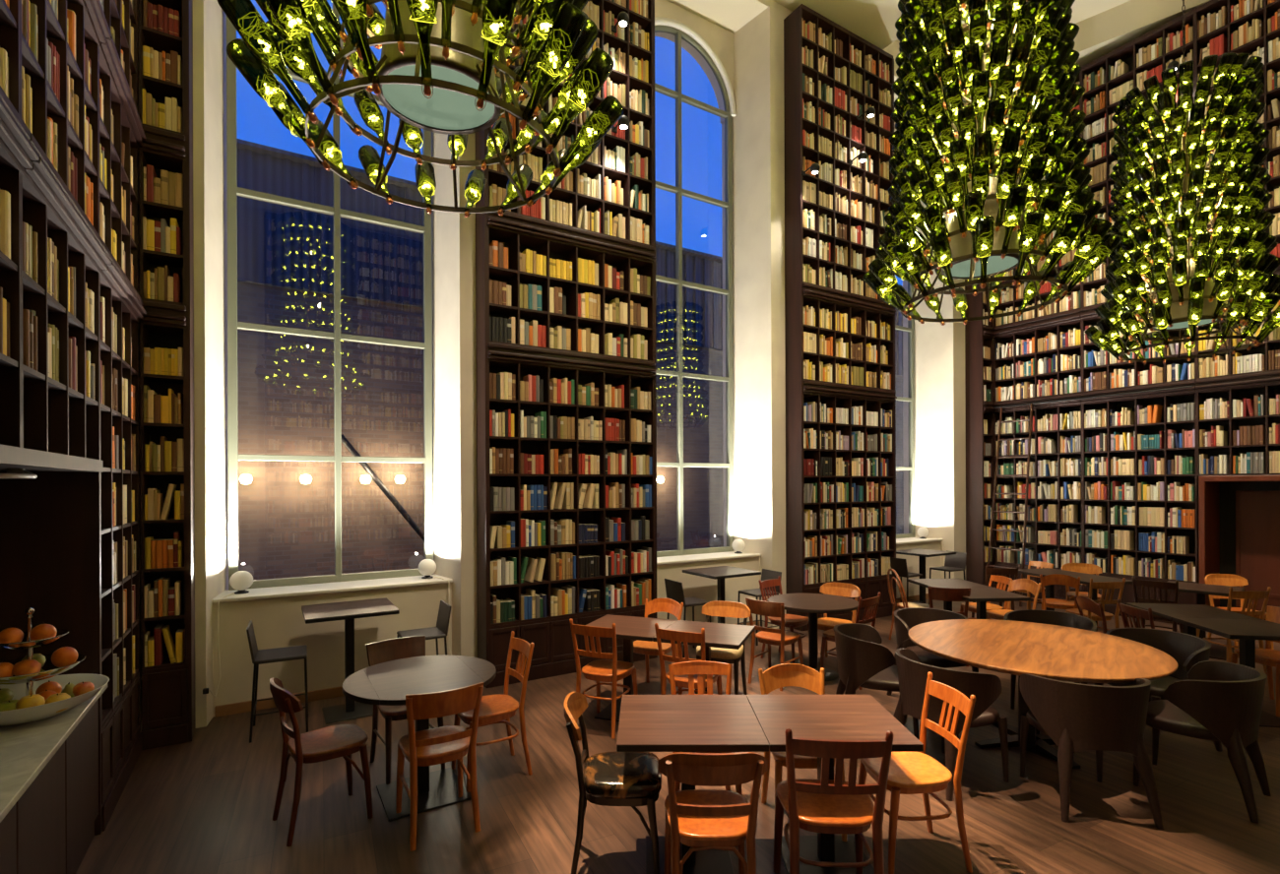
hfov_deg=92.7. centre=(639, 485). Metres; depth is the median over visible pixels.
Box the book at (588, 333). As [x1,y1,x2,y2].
[583,327,590,352]
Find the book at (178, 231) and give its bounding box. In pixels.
[176,227,182,255]
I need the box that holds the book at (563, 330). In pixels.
[561,327,566,349]
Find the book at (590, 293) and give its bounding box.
[588,292,592,319]
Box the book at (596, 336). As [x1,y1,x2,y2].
[594,333,598,353]
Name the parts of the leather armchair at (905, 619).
leg, backrest, seat, leg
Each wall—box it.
[137,0,994,731]
[237,281,903,579]
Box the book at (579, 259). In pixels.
[577,257,581,282]
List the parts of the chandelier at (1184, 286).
chain, lamp glass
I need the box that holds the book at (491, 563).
[490,561,493,586]
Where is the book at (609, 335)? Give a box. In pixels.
[605,332,612,355]
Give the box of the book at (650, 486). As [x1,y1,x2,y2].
[648,485,651,507]
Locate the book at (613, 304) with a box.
[610,303,615,321]
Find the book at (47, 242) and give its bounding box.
[47,242,48,292]
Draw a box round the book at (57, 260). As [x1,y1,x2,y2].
[57,259,59,302]
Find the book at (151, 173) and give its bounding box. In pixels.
[146,164,156,201]
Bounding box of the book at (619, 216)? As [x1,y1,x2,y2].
[615,213,622,238]
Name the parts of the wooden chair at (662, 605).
leg, seat, seat frame, panel, leg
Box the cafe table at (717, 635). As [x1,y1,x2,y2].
[652,620,755,692]
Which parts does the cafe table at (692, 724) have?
plate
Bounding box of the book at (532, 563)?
[524,557,537,582]
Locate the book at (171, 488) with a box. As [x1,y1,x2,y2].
[160,484,177,519]
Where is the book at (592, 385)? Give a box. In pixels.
[584,383,594,405]
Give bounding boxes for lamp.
[0,468,37,478]
[202,571,253,697]
[239,474,252,484]
[299,474,312,484]
[360,474,371,484]
[394,474,405,484]
[418,559,459,655]
[656,476,664,483]
[731,539,761,579]
[917,526,944,578]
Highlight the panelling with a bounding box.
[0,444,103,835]
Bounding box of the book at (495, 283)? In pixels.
[493,280,498,304]
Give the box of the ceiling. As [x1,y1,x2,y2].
[667,0,1210,109]
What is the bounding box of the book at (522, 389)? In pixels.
[519,381,524,400]
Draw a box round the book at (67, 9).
[66,8,75,59]
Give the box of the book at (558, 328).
[553,325,562,349]
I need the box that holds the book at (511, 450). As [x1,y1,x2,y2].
[510,448,513,473]
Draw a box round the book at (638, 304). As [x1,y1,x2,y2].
[637,303,640,325]
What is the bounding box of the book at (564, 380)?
[560,378,567,403]
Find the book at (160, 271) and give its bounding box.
[157,266,164,300]
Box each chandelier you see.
[216,0,623,217]
[862,0,1121,325]
[1084,0,1279,364]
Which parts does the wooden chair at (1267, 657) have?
leg, seat, seat frame, leg, rail, leg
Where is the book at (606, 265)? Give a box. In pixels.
[604,263,608,287]
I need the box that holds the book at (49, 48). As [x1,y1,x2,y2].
[48,45,51,86]
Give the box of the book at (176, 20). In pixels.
[173,9,181,37]
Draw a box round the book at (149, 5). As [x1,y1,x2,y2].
[146,1,152,28]
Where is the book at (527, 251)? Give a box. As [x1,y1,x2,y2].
[521,249,529,272]
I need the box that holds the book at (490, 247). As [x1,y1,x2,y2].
[489,246,493,265]
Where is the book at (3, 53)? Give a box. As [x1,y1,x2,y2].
[0,47,7,96]
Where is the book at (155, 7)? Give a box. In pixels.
[152,4,157,30]
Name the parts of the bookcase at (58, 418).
shelf, shelf, shelf, shelf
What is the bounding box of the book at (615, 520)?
[610,517,621,541]
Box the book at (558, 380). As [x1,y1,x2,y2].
[557,379,561,403]
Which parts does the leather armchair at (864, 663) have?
leg, leg, backrest, seat, leg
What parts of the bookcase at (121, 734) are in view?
door, shelf, shelf, door, shelf, shelf, shelf, shelf, shelf, shelf, shelf, frame rail, shelf, door, shelf, door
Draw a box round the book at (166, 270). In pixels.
[164,265,170,301]
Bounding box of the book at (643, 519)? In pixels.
[634,515,645,539]
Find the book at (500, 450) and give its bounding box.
[499,448,502,473]
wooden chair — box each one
[269,677,373,846]
[366,635,445,784]
[395,682,483,851]
[451,631,534,792]
[564,692,662,873]
[569,619,638,738]
[633,597,683,689]
[654,623,722,695]
[658,752,767,873]
[668,660,742,795]
[695,600,750,695]
[745,597,803,691]
[758,576,808,663]
[758,663,847,841]
[773,728,893,873]
[817,582,860,657]
[819,592,881,690]
[857,671,975,873]
[927,586,970,666]
[960,575,1013,619]
[971,566,1019,617]
[986,577,1041,620]
[1007,561,1054,609]
[1039,574,1080,610]
[1061,563,1104,626]
[1065,577,1125,631]
[1074,595,1107,686]
[1117,599,1154,629]
[1131,576,1183,633]
[1196,586,1271,675]
[1204,574,1274,649]
[1230,605,1279,717]
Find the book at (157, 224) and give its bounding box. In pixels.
[154,220,160,252]
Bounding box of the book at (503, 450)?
[502,448,506,473]
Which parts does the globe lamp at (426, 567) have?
globe, power cord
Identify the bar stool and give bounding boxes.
[246,620,308,743]
[396,600,450,655]
[664,578,711,658]
[737,569,781,645]
[890,557,923,609]
[928,550,966,604]
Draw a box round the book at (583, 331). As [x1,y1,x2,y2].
[581,329,585,352]
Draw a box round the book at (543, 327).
[541,325,546,347]
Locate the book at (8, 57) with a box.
[7,57,8,98]
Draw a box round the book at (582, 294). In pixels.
[580,293,584,318]
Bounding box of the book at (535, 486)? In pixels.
[533,485,536,510]
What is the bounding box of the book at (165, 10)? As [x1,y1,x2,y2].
[163,6,168,33]
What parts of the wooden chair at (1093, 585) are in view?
seat, seat frame, leg, rail, rail, leg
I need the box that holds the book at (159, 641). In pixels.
[153,624,164,665]
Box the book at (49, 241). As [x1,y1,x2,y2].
[47,237,52,296]
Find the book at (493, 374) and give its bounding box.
[492,373,496,398]
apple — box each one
[0,688,13,703]
[0,700,18,711]
[15,694,45,709]
[21,653,45,667]
[44,693,70,712]
[72,681,94,697]
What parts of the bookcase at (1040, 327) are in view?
door, frame rail, door, shelf, shelf, shelf, shelf, shelf, shelf, shelf, shelf, shelf, shelf, shelf, shelf, shelf, panel, rail, door, door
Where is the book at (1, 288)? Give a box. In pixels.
[0,286,2,353]
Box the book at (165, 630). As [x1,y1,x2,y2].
[161,624,176,663]
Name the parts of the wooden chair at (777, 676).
leg, leg, panel, seat, seat frame, leg, leg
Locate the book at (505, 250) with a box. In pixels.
[503,247,508,268]
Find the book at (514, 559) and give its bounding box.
[507,556,516,583]
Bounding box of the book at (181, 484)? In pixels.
[180,483,184,519]
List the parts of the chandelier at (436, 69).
lamp glass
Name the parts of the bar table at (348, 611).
plate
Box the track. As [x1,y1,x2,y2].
[993,385,1192,408]
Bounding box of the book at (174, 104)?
[171,97,178,131]
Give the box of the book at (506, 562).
[505,561,509,584]
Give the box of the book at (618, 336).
[613,334,623,356]
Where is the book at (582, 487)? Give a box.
[578,483,587,509]
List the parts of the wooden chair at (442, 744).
leg, leg, seat, seat frame, rail, rail, leg, leg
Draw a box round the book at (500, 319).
[499,318,503,341]
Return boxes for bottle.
[216,0,319,124]
[226,38,315,148]
[255,0,316,75]
[265,0,338,107]
[265,20,343,116]
[270,80,330,171]
[300,0,342,76]
[307,65,362,135]
[307,119,358,189]
[312,0,350,60]
[316,0,347,43]
[318,12,359,78]
[330,33,373,92]
[331,0,363,61]
[335,0,381,97]
[353,88,391,155]
[355,48,378,76]
[358,144,393,204]
[366,0,373,17]
[367,3,384,36]
[367,22,382,49]
[383,0,389,11]
[386,0,405,55]
[398,119,423,165]
[406,0,438,98]
[414,161,436,214]
[441,0,452,60]
[447,133,468,170]
[451,0,455,15]
[463,169,486,217]
[470,0,482,25]
[474,0,516,110]
[480,117,511,171]
[494,24,527,73]
[495,75,502,98]
[497,64,521,120]
[497,164,533,216]
[505,110,547,165]
[506,44,530,66]
[511,0,541,57]
[511,56,540,106]
[512,0,574,92]
[512,34,531,55]
[513,0,534,24]
[518,0,586,130]
[518,80,536,101]
[524,10,587,84]
[524,110,578,153]
[526,148,568,207]
[530,0,588,67]
[532,15,598,117]
[533,60,586,135]
[545,47,614,154]
[545,135,601,195]
[551,95,623,177]
[862,269,907,315]
[867,256,913,309]
[871,288,911,320]
[875,245,918,289]
[877,231,921,280]
[884,212,926,258]
[884,224,919,258]
[887,185,928,230]
[888,129,927,172]
[888,151,907,174]
[888,200,929,255]
[889,166,924,201]
[889,267,919,291]
[891,172,924,217]
[892,240,930,301]
[893,94,936,143]
[894,216,933,275]
[894,284,924,323]
[895,116,916,145]
[896,61,926,96]
[896,191,930,244]
[897,137,929,179]
[899,80,936,135]
[901,160,926,196]
[905,103,944,164]
[908,45,945,108]
[912,126,937,156]
[917,64,944,107]
[918,177,951,243]
[920,4,948,54]
[921,148,955,214]
[922,32,946,75]
[922,90,946,126]
[922,202,953,268]
[928,226,956,293]
[933,114,955,169]
[937,52,959,86]
[939,0,961,26]
[942,79,963,137]
[943,167,966,238]
[944,18,967,95]
[949,136,969,202]
[957,104,976,179]
[961,42,980,119]
[963,190,983,262]
[967,0,985,17]
[968,8,987,70]
[970,160,989,208]
[971,69,989,132]
[973,130,991,164]
[974,215,994,288]
[985,97,1006,174]
[988,0,1007,53]
[988,34,1010,99]
[989,2,1013,87]
[994,64,1017,145]
[995,156,1020,232]
[996,126,1022,202]
[1000,184,1027,259]
[1004,32,1033,115]
[1007,94,1031,129]
[1008,0,1025,48]
[1011,1,1038,49]
[1012,210,1045,286]
[1013,154,1049,230]
[1016,4,1063,88]
[1017,64,1043,101]
[1017,95,1057,173]
[1018,125,1051,184]
[1019,66,1064,145]
[1026,39,1074,116]
[1027,49,1080,122]
[1028,33,1058,70]
[1028,184,1068,255]
[1030,135,1087,208]
[1033,146,1089,210]
[1034,249,1053,281]
[1035,157,1074,210]
[1037,185,1090,245]
[1038,174,1091,240]
[1039,189,1094,261]
[1039,211,1087,286]
[1041,128,1071,176]
[1044,99,1073,147]
[1048,198,1101,263]
[1052,11,1072,45]
[1053,72,1076,100]
[1054,216,1096,266]
[1054,258,1096,303]
[1056,218,1112,289]
[1058,163,1090,209]
[1061,109,1086,143]
[1062,233,1121,296]
[1064,83,1085,114]
[1073,122,1086,136]
[1084,325,1122,359]
[1087,335,1123,362]
[1094,304,1132,338]
[1096,317,1130,355]
[1097,315,1132,341]
[1100,288,1138,319]
[1103,280,1139,317]
[1103,297,1126,320]
[1105,261,1126,278]
[1105,269,1115,279]
[1107,225,1122,237]
[1108,251,1144,277]
[1109,202,1125,218]
[1112,275,1147,314]
[1113,216,1148,255]
[1113,244,1144,275]
[1113,256,1149,293]
[1115,194,1151,233]
[1119,234,1139,255]
[1119,310,1148,352]
[1121,171,1141,191]
[1122,210,1144,232]
[1125,269,1152,308]
[1125,289,1152,331]
[1128,145,1154,180]
[1129,249,1155,289]
[1130,125,1151,157]
[1130,186,1151,209]
[1133,226,1152,258]
[1134,163,1158,207]
[1141,201,1159,227]
[1147,136,1165,160]
[1148,115,1169,162]
[1149,178,1167,225]
[1149,241,1168,282]
[1150,220,1170,266]
[1150,261,1167,285]
[1150,302,1168,348]
[1152,155,1170,196]
[1154,281,1173,326]
[1159,195,1176,242]
[1163,129,1179,160]
[1165,173,1182,216]
[1169,106,1185,150]
[1170,149,1186,200]
[1171,257,1187,305]
[1172,236,1187,259]
[1173,214,1189,238]
[1177,82,1192,136]
[1181,191,1197,241]
[1185,124,1202,176]
[1187,167,1205,218]
[1187,296,1204,344]
[1188,275,1206,298]
[1189,100,1206,126]
[1190,144,1208,170]
[1192,210,1209,261]
[1192,232,1211,276]
[1194,77,1212,102]
[1194,254,1213,278]
[1200,187,1218,215]
[1202,120,1221,169]
[1204,97,1224,129]
[1205,164,1225,188]
[1207,229,1234,280]
[1208,207,1233,254]
[1209,251,1236,302]
[1210,96,1244,153]
[1210,141,1232,167]
[1210,185,1240,238]
[1212,271,1238,322]
[1214,162,1248,217]
[1216,119,1240,144]
[1217,140,1250,193]
[1218,292,1250,342]
[1220,142,1260,195]
[1224,119,1257,164]
[1226,185,1257,229]
[1228,229,1254,259]
[1229,207,1255,244]
[1229,252,1276,302]
[1232,230,1270,271]
[1233,251,1259,284]
[1237,164,1262,194]
[1238,292,1279,342]
[1239,273,1279,323]
[1242,271,1269,301]
[1242,285,1279,326]
[1244,208,1268,231]
[1246,188,1268,209]
[1250,167,1267,187]
[1251,305,1279,344]
[1252,212,1275,236]
[1254,321,1279,346]
[1255,241,1277,261]
[1256,192,1273,209]
[1257,234,1277,258]
[1263,256,1279,278]
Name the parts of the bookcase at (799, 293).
panel, door, shelf, shelf, rail, shelf, shelf, shelf, shelf, shelf, shelf, shelf, shelf, shelf, shelf, shelf, shelf, shelf, shelf, shelf, shelf, shelf, shelf, frame rail, door, door, door, panel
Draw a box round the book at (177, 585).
[174,580,182,615]
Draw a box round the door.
[1198,475,1279,620]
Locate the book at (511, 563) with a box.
[505,560,513,584]
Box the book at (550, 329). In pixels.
[549,327,553,348]
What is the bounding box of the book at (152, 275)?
[149,272,154,299]
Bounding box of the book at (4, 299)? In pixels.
[2,298,6,355]
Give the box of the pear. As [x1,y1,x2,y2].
[61,682,74,698]
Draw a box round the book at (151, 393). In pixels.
[147,389,156,423]
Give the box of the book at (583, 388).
[581,386,585,405]
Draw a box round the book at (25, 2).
[22,0,27,42]
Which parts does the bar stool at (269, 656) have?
backrest, leg, leg, seat, leg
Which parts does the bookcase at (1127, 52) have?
shelf, door, shelf, shelf, shelf, door, shelf, frame rail, shelf, shelf, shelf, rail, shelf, shelf, shelf, shelf, shelf, shelf, shelf, shelf, shelf, shelf, door, door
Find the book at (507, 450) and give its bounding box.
[506,448,510,473]
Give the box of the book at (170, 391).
[168,388,173,423]
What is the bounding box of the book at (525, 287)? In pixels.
[522,284,527,309]
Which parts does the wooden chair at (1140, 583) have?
leg, rail, rail, seat frame, leg, leg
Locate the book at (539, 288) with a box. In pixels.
[536,285,541,311]
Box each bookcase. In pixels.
[0,0,39,447]
[3,0,111,470]
[98,0,146,831]
[138,0,195,750]
[475,0,657,688]
[783,3,896,631]
[964,169,995,584]
[992,70,1083,604]
[1080,8,1202,625]
[1194,0,1279,475]
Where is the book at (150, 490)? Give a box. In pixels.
[147,488,156,520]
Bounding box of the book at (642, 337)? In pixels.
[640,335,643,359]
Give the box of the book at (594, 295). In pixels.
[592,293,596,319]
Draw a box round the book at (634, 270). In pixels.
[633,267,637,293]
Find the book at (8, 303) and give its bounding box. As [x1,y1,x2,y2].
[6,302,9,357]
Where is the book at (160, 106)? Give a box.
[157,102,165,128]
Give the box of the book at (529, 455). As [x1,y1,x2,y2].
[527,453,531,473]
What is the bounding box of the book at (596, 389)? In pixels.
[594,387,598,406]
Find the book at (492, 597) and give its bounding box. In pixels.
[490,593,496,623]
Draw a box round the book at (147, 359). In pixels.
[143,347,150,374]
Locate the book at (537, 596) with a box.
[535,593,539,618]
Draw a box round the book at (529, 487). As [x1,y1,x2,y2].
[526,485,533,510]
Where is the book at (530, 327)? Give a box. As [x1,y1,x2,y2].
[528,325,532,345]
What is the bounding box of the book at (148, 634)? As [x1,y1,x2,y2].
[144,631,150,666]
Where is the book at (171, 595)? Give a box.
[168,586,175,616]
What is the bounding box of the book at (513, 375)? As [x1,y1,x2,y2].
[512,374,515,400]
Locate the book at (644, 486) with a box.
[639,484,648,507]
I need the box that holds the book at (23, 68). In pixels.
[21,65,24,122]
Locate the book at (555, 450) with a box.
[551,448,558,474]
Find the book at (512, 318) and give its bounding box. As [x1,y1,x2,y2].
[509,317,515,343]
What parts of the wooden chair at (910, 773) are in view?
leg, leg, seat, seat frame, leg, rail, rail, leg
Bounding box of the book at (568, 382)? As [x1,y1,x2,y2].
[567,381,571,404]
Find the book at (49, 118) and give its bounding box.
[47,116,53,164]
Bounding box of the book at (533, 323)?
[528,320,537,346]
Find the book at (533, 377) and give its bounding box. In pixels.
[531,376,535,401]
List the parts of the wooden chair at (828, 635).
leg, seat, seat frame, leg, rail, rail, leg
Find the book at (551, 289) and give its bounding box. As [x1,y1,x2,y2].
[549,287,554,313]
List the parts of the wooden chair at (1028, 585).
seat frame, seat, leg, panel, leg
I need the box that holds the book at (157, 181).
[153,177,160,203]
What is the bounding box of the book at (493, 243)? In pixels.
[488,240,498,266]
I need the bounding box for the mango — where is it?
[11,659,41,676]
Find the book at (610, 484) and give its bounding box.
[608,482,619,508]
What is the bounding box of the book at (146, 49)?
[142,45,150,76]
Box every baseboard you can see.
[214,686,344,717]
[735,621,760,626]
[896,593,928,604]
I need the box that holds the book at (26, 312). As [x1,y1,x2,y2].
[22,309,29,367]
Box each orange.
[0,626,23,643]
[0,661,13,677]
[29,623,57,640]
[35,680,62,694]
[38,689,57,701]
[51,645,77,667]
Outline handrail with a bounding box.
[341,435,424,541]
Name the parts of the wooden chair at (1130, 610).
leg, rail, leg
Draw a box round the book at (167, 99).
[165,96,171,129]
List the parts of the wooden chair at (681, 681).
leg, rail, rail, seat, seat frame, leg, leg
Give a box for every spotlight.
[848,151,867,164]
[856,107,875,121]
[1166,61,1178,72]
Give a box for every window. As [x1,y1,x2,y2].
[226,2,433,590]
[654,25,733,557]
[895,281,915,538]
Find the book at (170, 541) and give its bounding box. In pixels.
[167,538,173,568]
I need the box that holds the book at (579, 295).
[577,294,580,317]
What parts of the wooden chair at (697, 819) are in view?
leg, leg, seat, seat frame, rail, rail, leg, leg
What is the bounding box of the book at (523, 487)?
[520,485,526,510]
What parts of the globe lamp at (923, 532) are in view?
globe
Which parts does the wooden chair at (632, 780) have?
leg, rail, leg, rail, seat, seat frame, leg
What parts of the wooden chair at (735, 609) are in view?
seat, seat frame, rail, leg, leg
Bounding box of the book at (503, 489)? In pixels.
[501,487,506,511]
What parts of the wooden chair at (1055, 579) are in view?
leg, seat, seat frame, panel, leg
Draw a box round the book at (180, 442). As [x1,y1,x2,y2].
[177,439,184,471]
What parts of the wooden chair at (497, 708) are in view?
leg, leg, seat frame, seat, leg, rail, rail, leg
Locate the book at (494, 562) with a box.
[490,560,497,585]
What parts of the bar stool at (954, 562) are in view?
seat, backrest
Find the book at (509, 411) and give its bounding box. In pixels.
[505,409,511,437]
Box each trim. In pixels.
[654,17,736,116]
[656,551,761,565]
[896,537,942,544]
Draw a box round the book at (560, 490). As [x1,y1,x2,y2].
[553,482,566,509]
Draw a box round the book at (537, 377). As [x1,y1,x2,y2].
[535,376,539,401]
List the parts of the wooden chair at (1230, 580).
leg, rail, rail, leg, seat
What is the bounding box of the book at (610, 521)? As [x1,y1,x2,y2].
[609,519,613,541]
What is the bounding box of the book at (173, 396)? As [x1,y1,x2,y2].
[171,393,177,423]
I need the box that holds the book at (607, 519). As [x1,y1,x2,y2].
[605,517,609,542]
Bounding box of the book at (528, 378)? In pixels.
[522,375,531,401]
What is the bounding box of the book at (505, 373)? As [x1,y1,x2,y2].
[503,372,508,399]
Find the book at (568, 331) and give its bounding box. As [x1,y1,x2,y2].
[566,328,571,350]
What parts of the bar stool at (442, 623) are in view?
seat, leg, backrest, leg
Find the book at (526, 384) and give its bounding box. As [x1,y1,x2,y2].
[523,382,528,401]
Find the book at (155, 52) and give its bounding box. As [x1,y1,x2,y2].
[152,50,158,78]
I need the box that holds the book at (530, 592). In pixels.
[525,588,535,618]
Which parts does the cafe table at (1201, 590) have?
plate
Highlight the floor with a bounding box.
[75,598,1279,873]
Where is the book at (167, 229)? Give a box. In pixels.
[165,226,170,253]
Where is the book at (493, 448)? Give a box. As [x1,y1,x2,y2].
[489,447,495,473]
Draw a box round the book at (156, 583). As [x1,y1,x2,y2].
[153,578,158,617]
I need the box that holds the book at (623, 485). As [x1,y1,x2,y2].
[622,484,625,508]
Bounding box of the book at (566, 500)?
[561,482,570,509]
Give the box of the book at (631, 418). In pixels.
[631,418,633,442]
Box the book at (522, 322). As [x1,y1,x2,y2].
[519,319,524,344]
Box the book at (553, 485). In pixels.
[550,482,557,510]
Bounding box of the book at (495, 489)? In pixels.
[490,487,498,511]
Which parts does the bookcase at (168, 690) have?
shelf, shelf, shelf, shelf, shelf, shelf, shelf, shelf, shelf, shelf, shelf, shelf, shelf, frame rail, shelf, door, panel, panel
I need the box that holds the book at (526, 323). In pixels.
[524,321,528,345]
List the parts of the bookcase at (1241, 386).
rail, shelf, shelf, shelf, shelf, shelf, shelf, shelf, shelf, shelf, shelf, shelf, shelf, shelf, shelf, shelf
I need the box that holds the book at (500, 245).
[498,242,503,267]
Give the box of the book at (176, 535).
[173,530,180,567]
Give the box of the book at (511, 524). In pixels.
[506,520,514,547]
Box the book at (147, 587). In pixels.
[144,583,150,618]
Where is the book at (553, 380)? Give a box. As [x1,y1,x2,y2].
[550,378,557,403]
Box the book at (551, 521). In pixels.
[550,519,554,545]
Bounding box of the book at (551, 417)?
[550,415,553,438]
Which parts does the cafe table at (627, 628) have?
plate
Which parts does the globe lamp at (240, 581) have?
power cord, globe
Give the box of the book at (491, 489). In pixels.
[490,488,493,511]
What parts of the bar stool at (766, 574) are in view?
leg, seat, leg, backrest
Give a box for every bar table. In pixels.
[301,597,399,724]
[682,566,761,624]
[896,548,956,609]
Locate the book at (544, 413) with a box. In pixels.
[543,411,546,438]
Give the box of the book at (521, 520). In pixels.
[520,519,522,547]
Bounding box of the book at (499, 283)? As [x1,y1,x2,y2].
[498,281,502,305]
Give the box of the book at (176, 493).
[174,491,180,519]
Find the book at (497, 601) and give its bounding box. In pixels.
[496,598,500,623]
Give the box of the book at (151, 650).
[147,636,154,666]
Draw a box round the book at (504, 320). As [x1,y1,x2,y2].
[503,319,507,342]
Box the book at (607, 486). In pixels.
[605,485,608,508]
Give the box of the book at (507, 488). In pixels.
[506,487,510,511]
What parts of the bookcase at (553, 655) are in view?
panel, door, door, door, panel, frame rail, shelf, shelf, shelf, shelf, shelf, shelf, shelf, shelf, shelf, shelf, shelf, shelf, shelf, shelf, shelf, shelf, shelf, door, door, shelf, door, panel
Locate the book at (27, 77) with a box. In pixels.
[24,73,30,130]
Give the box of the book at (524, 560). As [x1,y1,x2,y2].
[520,556,528,582]
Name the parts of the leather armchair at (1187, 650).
seat, leg, backrest, leg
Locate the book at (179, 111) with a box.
[177,106,182,132]
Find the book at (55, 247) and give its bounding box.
[54,246,57,300]
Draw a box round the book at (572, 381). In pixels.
[569,380,574,404]
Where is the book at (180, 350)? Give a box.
[178,347,183,376]
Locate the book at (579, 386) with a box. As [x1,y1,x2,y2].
[577,384,581,404]
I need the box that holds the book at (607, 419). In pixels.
[605,417,608,441]
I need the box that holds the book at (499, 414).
[498,412,501,436]
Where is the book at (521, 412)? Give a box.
[519,410,523,437]
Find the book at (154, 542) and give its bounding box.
[150,538,159,569]
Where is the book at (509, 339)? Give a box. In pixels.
[507,319,511,343]
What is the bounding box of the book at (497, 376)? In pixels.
[496,374,500,398]
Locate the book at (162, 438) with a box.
[160,436,167,471]
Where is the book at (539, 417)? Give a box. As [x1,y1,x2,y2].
[534,416,540,438]
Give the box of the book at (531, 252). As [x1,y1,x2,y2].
[529,250,532,273]
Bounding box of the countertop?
[0,683,107,823]
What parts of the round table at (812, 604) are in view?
plate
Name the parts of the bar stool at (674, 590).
backrest, leg, leg, seat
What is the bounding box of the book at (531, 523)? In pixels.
[528,519,534,546]
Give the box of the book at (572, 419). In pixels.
[570,417,575,439]
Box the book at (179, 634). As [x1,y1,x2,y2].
[175,629,184,662]
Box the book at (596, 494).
[591,484,598,509]
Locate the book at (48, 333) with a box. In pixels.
[48,332,50,378]
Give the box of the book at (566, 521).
[560,518,569,544]
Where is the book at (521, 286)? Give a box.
[519,284,522,308]
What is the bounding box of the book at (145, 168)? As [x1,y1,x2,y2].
[143,166,146,200]
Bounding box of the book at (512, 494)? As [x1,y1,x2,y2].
[510,487,514,511]
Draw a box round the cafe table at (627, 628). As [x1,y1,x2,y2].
[575,614,677,721]
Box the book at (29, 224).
[28,224,32,278]
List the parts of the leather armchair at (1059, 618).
leg, backrest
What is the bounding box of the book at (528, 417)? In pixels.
[523,416,530,438]
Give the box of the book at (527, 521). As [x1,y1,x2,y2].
[525,518,528,546]
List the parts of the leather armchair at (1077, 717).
leg, seat, leg, backrest, leg, leg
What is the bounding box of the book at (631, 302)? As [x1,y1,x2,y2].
[630,300,633,324]
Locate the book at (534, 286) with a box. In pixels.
[532,284,536,310]
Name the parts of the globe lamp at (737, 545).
globe, power cord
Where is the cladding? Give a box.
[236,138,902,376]
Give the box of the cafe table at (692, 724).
[616,695,768,873]
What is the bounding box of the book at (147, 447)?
[144,445,149,471]
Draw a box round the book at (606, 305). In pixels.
[604,303,608,320]
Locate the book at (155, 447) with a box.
[152,445,157,471]
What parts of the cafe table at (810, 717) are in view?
plate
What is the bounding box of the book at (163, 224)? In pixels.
[160,218,167,253]
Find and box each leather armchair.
[833,623,918,739]
[886,607,978,696]
[893,648,1009,801]
[1003,609,1096,709]
[1019,674,1163,829]
[1094,628,1222,757]
[1133,660,1271,824]
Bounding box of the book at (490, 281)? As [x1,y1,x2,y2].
[489,279,493,303]
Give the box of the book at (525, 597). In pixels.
[520,593,527,619]
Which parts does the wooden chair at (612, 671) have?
leg, rail, rail, leg, seat frame, seat, leg, leg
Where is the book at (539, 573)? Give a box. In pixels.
[533,557,545,581]
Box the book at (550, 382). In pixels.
[550,382,552,402]
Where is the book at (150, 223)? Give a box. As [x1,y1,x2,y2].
[146,219,154,251]
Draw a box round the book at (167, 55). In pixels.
[165,53,170,81]
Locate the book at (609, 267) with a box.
[608,265,612,288]
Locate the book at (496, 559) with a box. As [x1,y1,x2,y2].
[493,558,501,585]
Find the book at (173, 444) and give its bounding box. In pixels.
[171,442,177,471]
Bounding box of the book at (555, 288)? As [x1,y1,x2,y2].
[553,286,558,313]
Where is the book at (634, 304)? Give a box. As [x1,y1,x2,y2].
[633,303,637,325]
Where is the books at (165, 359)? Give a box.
[4,0,1279,702]
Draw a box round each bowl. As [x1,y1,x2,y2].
[0,629,69,649]
[0,653,85,684]
[0,673,109,726]
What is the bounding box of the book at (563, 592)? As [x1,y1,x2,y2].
[557,587,565,615]
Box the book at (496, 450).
[495,448,499,473]
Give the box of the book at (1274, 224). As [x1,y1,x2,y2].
[1272,213,1278,236]
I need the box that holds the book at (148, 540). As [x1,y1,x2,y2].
[144,536,153,569]
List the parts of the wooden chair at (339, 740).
leg, rail, rail, leg, seat, seat frame, leg, leg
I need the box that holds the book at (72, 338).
[68,336,75,390]
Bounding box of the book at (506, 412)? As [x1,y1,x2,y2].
[500,410,508,437]
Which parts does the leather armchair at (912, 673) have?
leg, leg, backrest, leg, seat, leg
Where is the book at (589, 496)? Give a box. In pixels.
[582,483,595,509]
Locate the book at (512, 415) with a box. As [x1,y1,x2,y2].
[511,413,513,437]
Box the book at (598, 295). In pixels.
[596,294,600,319]
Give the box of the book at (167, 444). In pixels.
[164,441,171,471]
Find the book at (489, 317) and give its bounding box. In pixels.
[489,317,491,340]
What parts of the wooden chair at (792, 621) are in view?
leg, rail, leg, seat, seat frame, leg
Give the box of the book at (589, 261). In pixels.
[587,259,591,284]
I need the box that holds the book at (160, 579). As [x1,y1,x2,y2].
[158,576,164,617]
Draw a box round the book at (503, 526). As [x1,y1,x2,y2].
[500,524,511,547]
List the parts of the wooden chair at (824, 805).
leg, leg, seat, seat frame, rail, rail, leg, leg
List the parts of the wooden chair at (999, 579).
seat frame, seat, leg, rail, leg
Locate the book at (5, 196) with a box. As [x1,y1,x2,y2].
[0,190,10,259]
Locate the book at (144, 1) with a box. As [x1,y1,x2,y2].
[142,0,147,26]
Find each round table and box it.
[342,654,496,822]
[768,593,858,681]
[907,619,1177,769]

